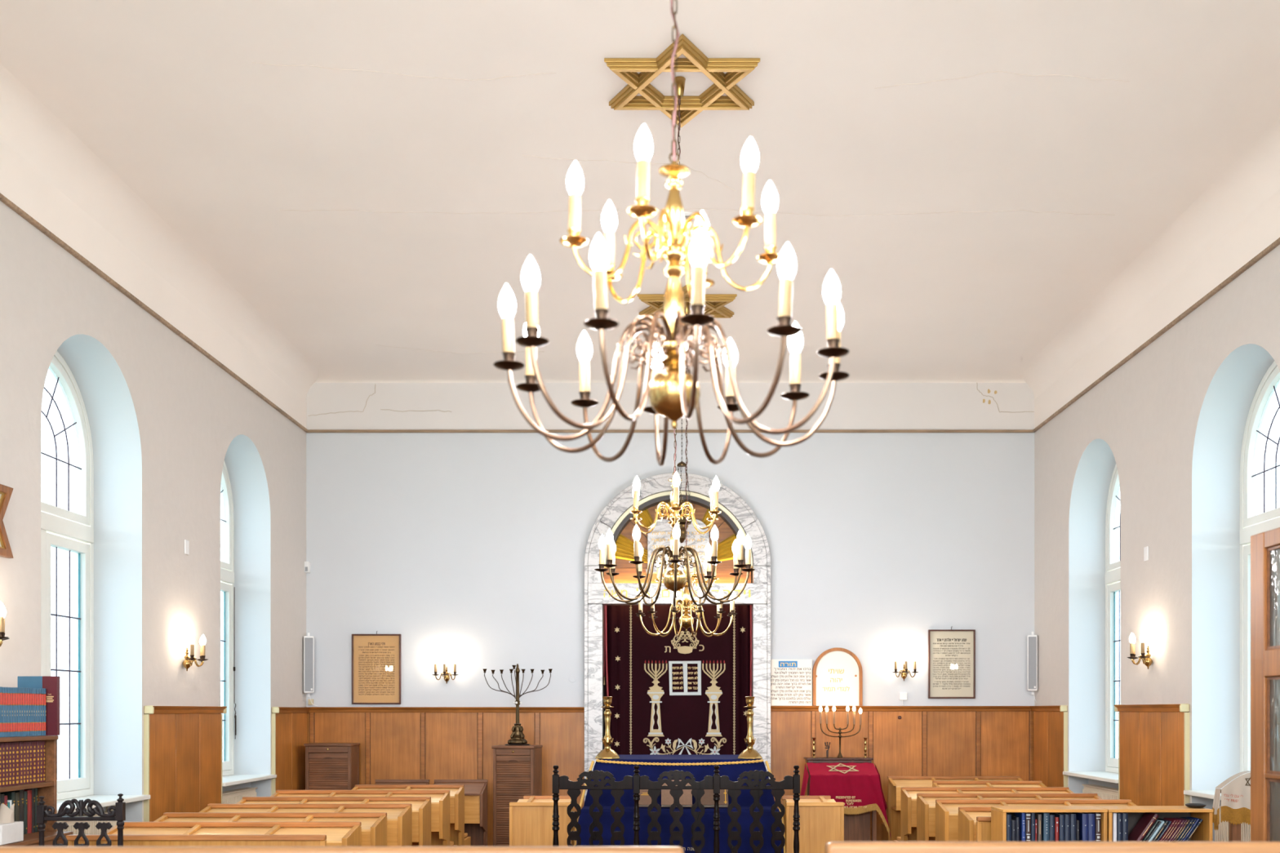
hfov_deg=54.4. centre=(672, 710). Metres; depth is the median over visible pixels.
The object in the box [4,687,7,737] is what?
book
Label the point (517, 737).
candelabrum
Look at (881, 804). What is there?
drape
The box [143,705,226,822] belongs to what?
wall paneling
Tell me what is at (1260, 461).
window
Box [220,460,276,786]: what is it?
window
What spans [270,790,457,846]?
pew
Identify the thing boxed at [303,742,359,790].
cabinet
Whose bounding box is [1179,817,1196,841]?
book
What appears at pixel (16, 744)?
book
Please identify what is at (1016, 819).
book
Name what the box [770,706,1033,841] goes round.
wall paneling
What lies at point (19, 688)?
book
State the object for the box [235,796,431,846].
pew
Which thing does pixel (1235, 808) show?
cloth
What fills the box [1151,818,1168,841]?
book
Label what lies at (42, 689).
book
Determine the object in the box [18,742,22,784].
book
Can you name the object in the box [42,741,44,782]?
book
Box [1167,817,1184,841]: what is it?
book
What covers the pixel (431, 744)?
wall paneling
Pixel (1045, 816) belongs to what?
book
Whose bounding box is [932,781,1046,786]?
pew
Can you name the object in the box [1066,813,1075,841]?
book
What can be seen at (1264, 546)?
door
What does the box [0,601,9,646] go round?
wall sconce
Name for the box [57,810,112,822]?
grille
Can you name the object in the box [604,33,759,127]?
star
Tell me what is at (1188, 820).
book
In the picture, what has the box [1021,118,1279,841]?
wall
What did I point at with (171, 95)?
ceiling
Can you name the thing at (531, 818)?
desk
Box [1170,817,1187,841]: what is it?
book
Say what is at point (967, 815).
pew
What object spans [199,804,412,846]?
pew
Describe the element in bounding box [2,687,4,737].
book
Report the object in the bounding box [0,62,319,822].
wall
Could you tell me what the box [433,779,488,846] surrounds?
school desk
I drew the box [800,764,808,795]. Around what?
drape
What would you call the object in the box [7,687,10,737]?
book
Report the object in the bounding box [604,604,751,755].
curtain
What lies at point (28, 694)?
book
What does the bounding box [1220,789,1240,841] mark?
stand
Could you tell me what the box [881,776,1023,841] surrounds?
pew
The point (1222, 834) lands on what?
radiator
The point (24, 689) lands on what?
book
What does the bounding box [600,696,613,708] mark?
cup
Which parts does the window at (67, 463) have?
pane, pane, sash, frame, border pane, sill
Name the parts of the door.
rail, rail, rail, pane, pane, pane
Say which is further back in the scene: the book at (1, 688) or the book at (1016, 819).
the book at (1016, 819)
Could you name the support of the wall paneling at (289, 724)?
attached to the wall at (164, 419)
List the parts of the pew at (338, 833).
panel, panel, rail, panel, post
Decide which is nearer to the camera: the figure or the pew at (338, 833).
the pew at (338, 833)
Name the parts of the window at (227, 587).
pane, pane, border pane, sash, frame, opening rod, sill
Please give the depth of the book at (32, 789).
7.38 m
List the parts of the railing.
post, crest rail, post, crest rail, post, crest rail, post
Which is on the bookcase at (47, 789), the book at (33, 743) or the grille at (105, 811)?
the book at (33, 743)
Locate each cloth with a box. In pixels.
[800,762,891,840]
[1212,770,1250,830]
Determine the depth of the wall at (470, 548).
13.86 m
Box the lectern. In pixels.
[804,757,876,841]
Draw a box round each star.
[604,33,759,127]
[637,284,737,318]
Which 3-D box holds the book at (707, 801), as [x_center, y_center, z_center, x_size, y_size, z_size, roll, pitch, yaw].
[0.310,0.640,9.420,0.218,0.182,0.168,0,0,0]
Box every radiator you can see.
[57,810,116,835]
[222,787,257,804]
[1081,784,1118,799]
[1214,805,1250,841]
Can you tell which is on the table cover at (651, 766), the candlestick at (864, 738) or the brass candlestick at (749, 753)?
the brass candlestick at (749, 753)
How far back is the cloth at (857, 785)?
12.78 m
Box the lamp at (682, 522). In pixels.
[676,417,692,542]
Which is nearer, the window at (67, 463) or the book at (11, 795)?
the book at (11, 795)
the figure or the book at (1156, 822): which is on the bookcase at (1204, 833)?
the book at (1156, 822)
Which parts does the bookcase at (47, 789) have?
shelf, counter shelf, panel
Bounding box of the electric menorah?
[818,705,862,757]
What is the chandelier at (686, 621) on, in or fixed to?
hanging from the ceiling
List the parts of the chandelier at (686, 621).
bulb, arm, arm, arm, arm, arm, arm, chain, arm, arm, arm, bulb, arm, bulb, arm, arm, arm, arm, bulb, bulb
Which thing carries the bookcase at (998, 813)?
on the floor
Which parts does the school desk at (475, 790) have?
rail, panel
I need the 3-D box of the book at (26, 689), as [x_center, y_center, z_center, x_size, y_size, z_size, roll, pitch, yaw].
[-3.837,0.009,7.209,0.197,0.281,0.026,0,0,0]
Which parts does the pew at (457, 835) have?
rail, panel, panel, post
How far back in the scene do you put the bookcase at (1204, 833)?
8.09 m
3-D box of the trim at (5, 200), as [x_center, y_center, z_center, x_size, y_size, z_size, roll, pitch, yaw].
[-0.025,-3.107,5.430,8.110,0.030,16.860,0,0,0]
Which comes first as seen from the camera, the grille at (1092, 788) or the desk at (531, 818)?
the desk at (531, 818)
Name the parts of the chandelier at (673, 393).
bulb, bulb, bulb, bulb, arm, bulb, arm, arm, bulb, bulb, arm, arm, arm, arm, bulb, arm, bulb, arm, chain, arm, arm, bulb, bulb, arm, arm, arm, bulb, arm, arm, bulb, arm, arm, bulb, bulb, bulb, bulb, bulb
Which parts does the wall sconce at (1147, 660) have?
bulb, arm, bulb, arm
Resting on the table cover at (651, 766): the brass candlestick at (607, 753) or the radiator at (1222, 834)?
the brass candlestick at (607, 753)
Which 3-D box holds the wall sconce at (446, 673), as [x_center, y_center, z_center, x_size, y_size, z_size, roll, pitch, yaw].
[-2.509,-0.451,13.739,0.255,0.307,0.206,0,0,-36]
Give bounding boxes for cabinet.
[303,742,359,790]
[491,744,542,846]
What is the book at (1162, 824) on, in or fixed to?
on the bookcase at (1204, 833)
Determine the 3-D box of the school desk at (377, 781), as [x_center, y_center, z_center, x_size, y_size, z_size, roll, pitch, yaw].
[-2.768,1.179,12.580,0.552,0.942,0.380,0,0,0]
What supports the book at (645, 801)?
on the table cover at (651, 766)
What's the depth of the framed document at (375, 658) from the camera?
13.85 m
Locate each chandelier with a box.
[493,0,849,466]
[594,75,755,606]
[635,302,737,637]
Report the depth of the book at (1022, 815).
8.05 m
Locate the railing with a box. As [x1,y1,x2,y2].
[551,765,799,852]
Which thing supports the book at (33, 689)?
on the bookcase at (47, 789)
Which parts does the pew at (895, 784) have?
post, panel, rail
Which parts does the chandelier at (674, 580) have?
bulb, bulb, bulb, arm, bulb, bulb, arm, arm, bulb, arm, arm, arm, arm, arm, arm, arm, bulb, bulb, chain, arm, arm, arm, arm, bulb, arm, arm, bulb, bulb, arm, bulb, bulb, bulb, bulb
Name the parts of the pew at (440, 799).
panel, rail, panel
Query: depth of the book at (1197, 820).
8.06 m
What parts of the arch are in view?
grey trim, cream trim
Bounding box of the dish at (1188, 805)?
[1185,803,1205,808]
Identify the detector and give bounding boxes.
[304,561,310,573]
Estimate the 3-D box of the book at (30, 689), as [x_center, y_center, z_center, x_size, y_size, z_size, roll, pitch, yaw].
[-3.837,0.009,7.263,0.197,0.281,0.026,0,0,0]
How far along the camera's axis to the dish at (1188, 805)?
8.11 m
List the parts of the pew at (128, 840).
post, rail, panel, post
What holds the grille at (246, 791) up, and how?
attached to the radiator at (232, 797)
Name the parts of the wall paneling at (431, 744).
panel, panel, panel, cap rail, panel, panel, panel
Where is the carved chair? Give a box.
[36,793,125,846]
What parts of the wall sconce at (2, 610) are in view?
bulb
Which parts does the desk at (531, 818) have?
rail, panel, rail, panel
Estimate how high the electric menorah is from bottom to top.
0.562 m
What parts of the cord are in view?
cord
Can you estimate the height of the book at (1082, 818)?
0.262 m
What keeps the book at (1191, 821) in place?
on the bookcase at (1204, 833)
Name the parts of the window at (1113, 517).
sill, frame, sash, border pane, pane, pane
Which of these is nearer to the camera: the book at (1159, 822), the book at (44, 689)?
the book at (44, 689)
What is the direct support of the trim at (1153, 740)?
attached to the wall at (1171, 419)
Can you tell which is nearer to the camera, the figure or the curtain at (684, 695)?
the figure
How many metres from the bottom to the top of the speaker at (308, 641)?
0.816 m
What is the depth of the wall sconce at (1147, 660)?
10.44 m
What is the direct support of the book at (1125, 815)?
on the bookcase at (1204, 833)
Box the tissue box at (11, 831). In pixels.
[0,804,23,845]
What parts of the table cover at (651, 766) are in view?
edge cord, gold cord, edge cord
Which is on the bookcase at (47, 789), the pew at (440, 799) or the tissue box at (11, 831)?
the tissue box at (11, 831)
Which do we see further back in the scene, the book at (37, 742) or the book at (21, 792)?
the book at (37, 742)
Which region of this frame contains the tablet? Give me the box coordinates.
[647,519,709,568]
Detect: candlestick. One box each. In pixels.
[595,696,619,759]
[737,696,762,759]
[812,737,816,757]
[863,737,867,757]
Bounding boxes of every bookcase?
[0,735,72,846]
[991,805,1107,841]
[1093,805,1213,841]
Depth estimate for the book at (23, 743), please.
7.20 m
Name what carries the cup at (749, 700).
on the brass candlestick at (749, 753)
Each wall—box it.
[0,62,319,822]
[306,382,1034,749]
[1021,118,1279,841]
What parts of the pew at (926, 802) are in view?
post, panel, panel, rail, panel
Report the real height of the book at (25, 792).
0.250 m
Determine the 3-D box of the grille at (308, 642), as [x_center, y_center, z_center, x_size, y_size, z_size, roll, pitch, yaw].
[-4.003,-0.506,13.698,0.087,0.589,0.008,0,0,-18]
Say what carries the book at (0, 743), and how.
on the bookcase at (47, 789)
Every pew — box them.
[0,841,1279,852]
[66,835,326,846]
[106,822,361,846]
[153,812,386,846]
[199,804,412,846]
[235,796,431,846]
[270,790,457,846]
[351,784,471,846]
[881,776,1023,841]
[893,786,1074,841]
[916,793,1102,841]
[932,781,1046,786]
[935,799,1136,841]
[958,806,991,841]
[976,817,991,841]
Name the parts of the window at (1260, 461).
sill, frame, sash, pane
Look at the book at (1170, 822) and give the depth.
8.06 m
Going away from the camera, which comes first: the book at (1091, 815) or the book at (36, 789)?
the book at (36, 789)
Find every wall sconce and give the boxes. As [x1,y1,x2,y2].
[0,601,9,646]
[182,633,208,671]
[431,655,458,684]
[892,653,918,680]
[1126,631,1152,669]
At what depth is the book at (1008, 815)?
8.05 m
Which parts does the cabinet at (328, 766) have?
shutter rail, rail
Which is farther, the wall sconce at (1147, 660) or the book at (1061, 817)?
the wall sconce at (1147, 660)
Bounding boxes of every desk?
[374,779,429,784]
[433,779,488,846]
[509,795,573,846]
[782,795,844,852]
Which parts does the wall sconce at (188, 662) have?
arm, bulb, arm, bulb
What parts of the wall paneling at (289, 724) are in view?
panel, cap rail, panel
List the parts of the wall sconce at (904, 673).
bulb, bulb, bulb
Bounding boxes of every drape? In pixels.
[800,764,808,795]
[874,763,890,836]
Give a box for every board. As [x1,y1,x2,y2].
[770,659,812,706]
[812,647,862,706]
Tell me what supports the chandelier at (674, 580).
hanging from the ceiling
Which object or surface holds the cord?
hanging from the arch
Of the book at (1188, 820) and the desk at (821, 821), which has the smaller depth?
the book at (1188, 820)
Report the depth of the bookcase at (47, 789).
7.42 m
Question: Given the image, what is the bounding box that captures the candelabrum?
[483,663,552,745]
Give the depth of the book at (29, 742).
7.27 m
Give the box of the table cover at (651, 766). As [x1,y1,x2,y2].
[573,755,785,852]
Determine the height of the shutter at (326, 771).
1.134 m
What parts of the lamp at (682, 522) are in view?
chain, chain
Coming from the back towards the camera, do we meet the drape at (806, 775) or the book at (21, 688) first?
the drape at (806, 775)
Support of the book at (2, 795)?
on the bookcase at (47, 789)
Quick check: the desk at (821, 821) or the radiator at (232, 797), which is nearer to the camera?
the desk at (821, 821)
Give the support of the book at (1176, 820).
on the bookcase at (1204, 833)
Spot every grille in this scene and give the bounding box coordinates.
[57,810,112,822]
[222,787,257,795]
[304,637,313,691]
[1028,636,1036,688]
[1081,784,1118,791]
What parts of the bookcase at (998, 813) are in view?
panel, panel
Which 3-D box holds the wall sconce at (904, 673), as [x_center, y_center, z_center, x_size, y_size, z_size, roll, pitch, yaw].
[2.570,-0.480,13.739,0.255,0.307,0.206,0,0,36]
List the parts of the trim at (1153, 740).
panel, cap rail, panel, panel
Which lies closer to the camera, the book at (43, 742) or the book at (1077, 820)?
the book at (43, 742)
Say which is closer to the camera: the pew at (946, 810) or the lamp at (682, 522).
the pew at (946, 810)
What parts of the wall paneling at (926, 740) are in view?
panel, panel, panel, cap rail, panel, panel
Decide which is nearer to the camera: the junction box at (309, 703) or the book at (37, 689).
the book at (37, 689)
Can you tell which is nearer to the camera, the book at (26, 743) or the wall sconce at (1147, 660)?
the book at (26, 743)
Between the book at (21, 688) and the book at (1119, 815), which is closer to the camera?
the book at (21, 688)
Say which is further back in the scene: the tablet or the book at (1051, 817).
the tablet
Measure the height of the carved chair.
1.216 m
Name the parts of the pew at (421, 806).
panel, rail, panel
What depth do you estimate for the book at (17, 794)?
7.20 m
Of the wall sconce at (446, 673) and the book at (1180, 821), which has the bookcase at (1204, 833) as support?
the book at (1180, 821)
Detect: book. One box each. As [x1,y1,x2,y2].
[0,687,2,737]
[0,742,0,786]
[0,742,4,786]
[0,742,14,785]
[0,791,15,821]
[0,794,4,804]
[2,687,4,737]
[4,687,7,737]
[4,742,8,786]
[4,795,7,806]
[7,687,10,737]
[8,742,11,786]
[9,687,13,737]
[9,789,24,834]
[13,687,15,737]
[14,742,18,785]
[15,687,17,737]
[15,792,19,821]
[17,676,59,735]
[17,687,20,736]
[17,741,31,783]
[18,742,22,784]
[20,687,22,736]
[22,688,25,736]
[22,742,25,784]
[24,788,35,832]
[24,790,31,833]
[24,791,27,834]
[25,688,27,736]
[25,742,28,783]
[27,688,30,736]
[29,688,32,736]
[31,688,34,736]
[31,741,35,783]
[34,688,36,736]
[35,741,39,782]
[35,787,37,832]
[36,688,39,735]
[39,688,41,735]
[39,741,42,782]
[41,688,44,735]
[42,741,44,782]
[44,688,45,735]
[638,789,651,807]
[661,780,692,807]
[700,789,728,808]
[1006,813,1011,841]
[1011,815,1019,841]
[1011,819,1015,841]
[1014,813,1025,841]
[1025,813,1031,841]
[1031,813,1035,841]
[1035,813,1041,841]
[1035,818,1036,841]
[1037,813,1048,841]
[1048,813,1054,841]
[1051,813,1064,841]
[1054,816,1058,841]
[1059,813,1070,841]
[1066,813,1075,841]
[1074,813,1088,841]
[1075,819,1079,841]
[1086,813,1094,841]
[1093,813,1101,841]
[1112,813,1116,841]
[1116,813,1122,841]
[1122,813,1128,841]
[1128,813,1158,841]
[1141,820,1159,841]
[1145,821,1161,841]
[1148,819,1164,841]
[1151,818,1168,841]
[1155,818,1172,841]
[1158,817,1175,841]
[1162,817,1178,841]
[1164,817,1181,841]
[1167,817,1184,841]
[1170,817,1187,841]
[1173,817,1190,841]
[1176,817,1193,841]
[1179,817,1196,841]
[1182,816,1199,841]
[1184,817,1202,841]
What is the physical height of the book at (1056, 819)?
0.238 m
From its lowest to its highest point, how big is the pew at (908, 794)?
0.950 m
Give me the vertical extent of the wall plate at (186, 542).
0.120 m
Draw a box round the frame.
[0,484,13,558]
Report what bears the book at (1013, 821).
on the bookcase at (998, 813)
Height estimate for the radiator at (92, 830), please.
0.902 m
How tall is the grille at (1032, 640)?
0.577 m
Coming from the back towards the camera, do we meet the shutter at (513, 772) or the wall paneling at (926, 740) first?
the wall paneling at (926, 740)
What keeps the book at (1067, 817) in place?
on the bookcase at (998, 813)
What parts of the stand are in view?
post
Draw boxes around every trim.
[0,192,1279,432]
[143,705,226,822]
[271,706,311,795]
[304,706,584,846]
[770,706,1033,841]
[1029,705,1067,786]
[1114,703,1189,805]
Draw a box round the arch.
[584,472,770,800]
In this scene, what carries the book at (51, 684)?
on the bookcase at (47, 789)
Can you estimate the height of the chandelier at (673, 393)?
2.996 m
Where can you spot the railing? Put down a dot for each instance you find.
(716, 783)
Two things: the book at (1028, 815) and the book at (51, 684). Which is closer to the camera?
the book at (51, 684)
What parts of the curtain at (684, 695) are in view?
silver trim, embroidered frame, embroidered crown, silver trim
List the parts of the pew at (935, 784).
panel, rail, panel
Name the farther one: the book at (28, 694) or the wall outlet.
the wall outlet
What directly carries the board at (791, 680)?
attached to the wall at (470, 548)
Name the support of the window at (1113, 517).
in the wall at (1171, 419)
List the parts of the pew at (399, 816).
panel, panel, rail, panel, post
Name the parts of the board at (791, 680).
heading panel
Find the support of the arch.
on the floor
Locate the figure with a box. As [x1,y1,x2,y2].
[824,742,830,757]
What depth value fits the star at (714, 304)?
11.17 m
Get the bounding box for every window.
[40,351,150,813]
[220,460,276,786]
[1062,464,1120,783]
[1183,360,1279,800]
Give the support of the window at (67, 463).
in the wall at (164, 419)
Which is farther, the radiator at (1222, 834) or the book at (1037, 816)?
the radiator at (1222, 834)
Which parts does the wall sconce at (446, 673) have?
bulb, bulb, bulb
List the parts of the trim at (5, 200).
picture rail, picture rail, picture rail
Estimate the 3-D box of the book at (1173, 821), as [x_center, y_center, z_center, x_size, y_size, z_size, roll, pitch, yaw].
[3.181,0.819,8.143,0.160,0.220,0.175,0,0,0]
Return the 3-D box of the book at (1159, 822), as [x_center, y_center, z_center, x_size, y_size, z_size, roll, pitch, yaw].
[3.091,0.823,8.149,0.153,0.212,0.174,0,0,0]
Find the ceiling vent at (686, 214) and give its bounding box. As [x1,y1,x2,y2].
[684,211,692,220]
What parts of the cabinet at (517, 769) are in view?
shutter rail, rail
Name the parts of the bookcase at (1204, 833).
panel, panel, panel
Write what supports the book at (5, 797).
on the bookcase at (47, 789)
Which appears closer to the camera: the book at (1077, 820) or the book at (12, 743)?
the book at (12, 743)
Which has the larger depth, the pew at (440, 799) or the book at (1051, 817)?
the pew at (440, 799)
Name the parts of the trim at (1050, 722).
panel, cap rail, panel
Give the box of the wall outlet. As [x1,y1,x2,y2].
[898,692,906,705]
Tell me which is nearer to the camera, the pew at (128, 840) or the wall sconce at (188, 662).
the pew at (128, 840)
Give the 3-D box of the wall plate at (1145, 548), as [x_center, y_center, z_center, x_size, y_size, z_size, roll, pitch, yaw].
[4.022,-1.331,10.570,0.013,0.120,0.080,0,0,0]
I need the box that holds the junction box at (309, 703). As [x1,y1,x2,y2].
[307,698,313,705]
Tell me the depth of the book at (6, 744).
7.01 m
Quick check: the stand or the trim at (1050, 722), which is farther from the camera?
the trim at (1050, 722)
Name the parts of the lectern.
leg, ledge moulding, leg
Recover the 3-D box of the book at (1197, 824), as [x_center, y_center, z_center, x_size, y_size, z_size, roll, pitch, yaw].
[3.352,0.816,8.143,0.164,0.227,0.175,0,0,0]
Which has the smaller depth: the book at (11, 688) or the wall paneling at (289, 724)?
the book at (11, 688)
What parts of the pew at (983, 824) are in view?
post, rail, panel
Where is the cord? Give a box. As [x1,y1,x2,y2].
[603,604,605,684]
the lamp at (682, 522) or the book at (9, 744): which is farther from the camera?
the lamp at (682, 522)
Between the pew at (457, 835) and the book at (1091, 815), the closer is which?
the book at (1091, 815)
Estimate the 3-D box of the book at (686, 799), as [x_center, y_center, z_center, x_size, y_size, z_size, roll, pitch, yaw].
[0.031,0.629,9.426,0.234,0.197,0.181,0,0,0]
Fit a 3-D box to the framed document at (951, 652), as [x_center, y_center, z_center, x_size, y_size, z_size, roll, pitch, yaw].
[3.103,-0.534,13.840,0.520,0.803,0.035,0,0,0]
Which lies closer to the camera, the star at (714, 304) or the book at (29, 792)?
the book at (29, 792)
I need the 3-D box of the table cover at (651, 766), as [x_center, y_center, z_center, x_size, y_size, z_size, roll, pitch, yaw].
[0.055,1.003,9.950,1.604,1.254,1.540,0,0,0]
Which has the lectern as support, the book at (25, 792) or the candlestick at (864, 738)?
the candlestick at (864, 738)
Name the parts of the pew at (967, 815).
post, panel, rail, panel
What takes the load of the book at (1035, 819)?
on the bookcase at (998, 813)
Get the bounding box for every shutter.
[308,752,347,790]
[496,755,530,846]
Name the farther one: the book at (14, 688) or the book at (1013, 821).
the book at (1013, 821)
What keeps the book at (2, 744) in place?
on the bookcase at (47, 789)
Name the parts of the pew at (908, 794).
post, panel, panel, rail, panel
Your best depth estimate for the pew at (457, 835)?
11.67 m
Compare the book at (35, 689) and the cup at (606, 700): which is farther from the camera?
the cup at (606, 700)
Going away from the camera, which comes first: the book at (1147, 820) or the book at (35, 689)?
the book at (35, 689)
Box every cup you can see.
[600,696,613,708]
[743,696,756,708]
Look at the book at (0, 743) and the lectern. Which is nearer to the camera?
the book at (0, 743)
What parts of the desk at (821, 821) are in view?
panel, rail, rail, panel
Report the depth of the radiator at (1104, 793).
11.88 m
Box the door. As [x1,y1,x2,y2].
[1250,527,1279,841]
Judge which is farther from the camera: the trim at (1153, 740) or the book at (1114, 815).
the trim at (1153, 740)
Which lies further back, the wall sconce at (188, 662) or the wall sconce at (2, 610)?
the wall sconce at (188, 662)
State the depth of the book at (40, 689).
7.36 m
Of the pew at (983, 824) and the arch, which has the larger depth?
the arch
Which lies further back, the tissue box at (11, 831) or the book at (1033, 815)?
the book at (1033, 815)
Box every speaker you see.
[303,632,318,706]
[1026,631,1037,702]
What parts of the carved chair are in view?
post, cross rail, post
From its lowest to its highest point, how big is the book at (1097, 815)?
0.267 m
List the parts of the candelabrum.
plate, stem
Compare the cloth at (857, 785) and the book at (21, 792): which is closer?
the book at (21, 792)
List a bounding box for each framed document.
[351,631,400,704]
[928,626,975,698]
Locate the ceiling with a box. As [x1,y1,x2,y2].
[0,0,1279,382]
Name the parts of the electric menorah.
stem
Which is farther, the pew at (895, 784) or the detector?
the detector
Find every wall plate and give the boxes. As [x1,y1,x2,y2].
[184,539,189,555]
[1143,546,1148,561]
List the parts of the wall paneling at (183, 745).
panel, cap rail, panel, panel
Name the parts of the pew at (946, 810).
post, panel, rail, panel, panel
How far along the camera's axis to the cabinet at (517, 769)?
12.95 m
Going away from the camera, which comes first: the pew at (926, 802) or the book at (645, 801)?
the book at (645, 801)
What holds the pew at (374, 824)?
on the floor
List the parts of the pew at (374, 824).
panel, panel, rail, panel, post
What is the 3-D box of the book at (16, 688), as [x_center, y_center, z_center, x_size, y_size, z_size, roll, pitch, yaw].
[-3.837,0.009,7.102,0.197,0.280,0.026,0,0,0]
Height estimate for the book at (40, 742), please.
0.245 m

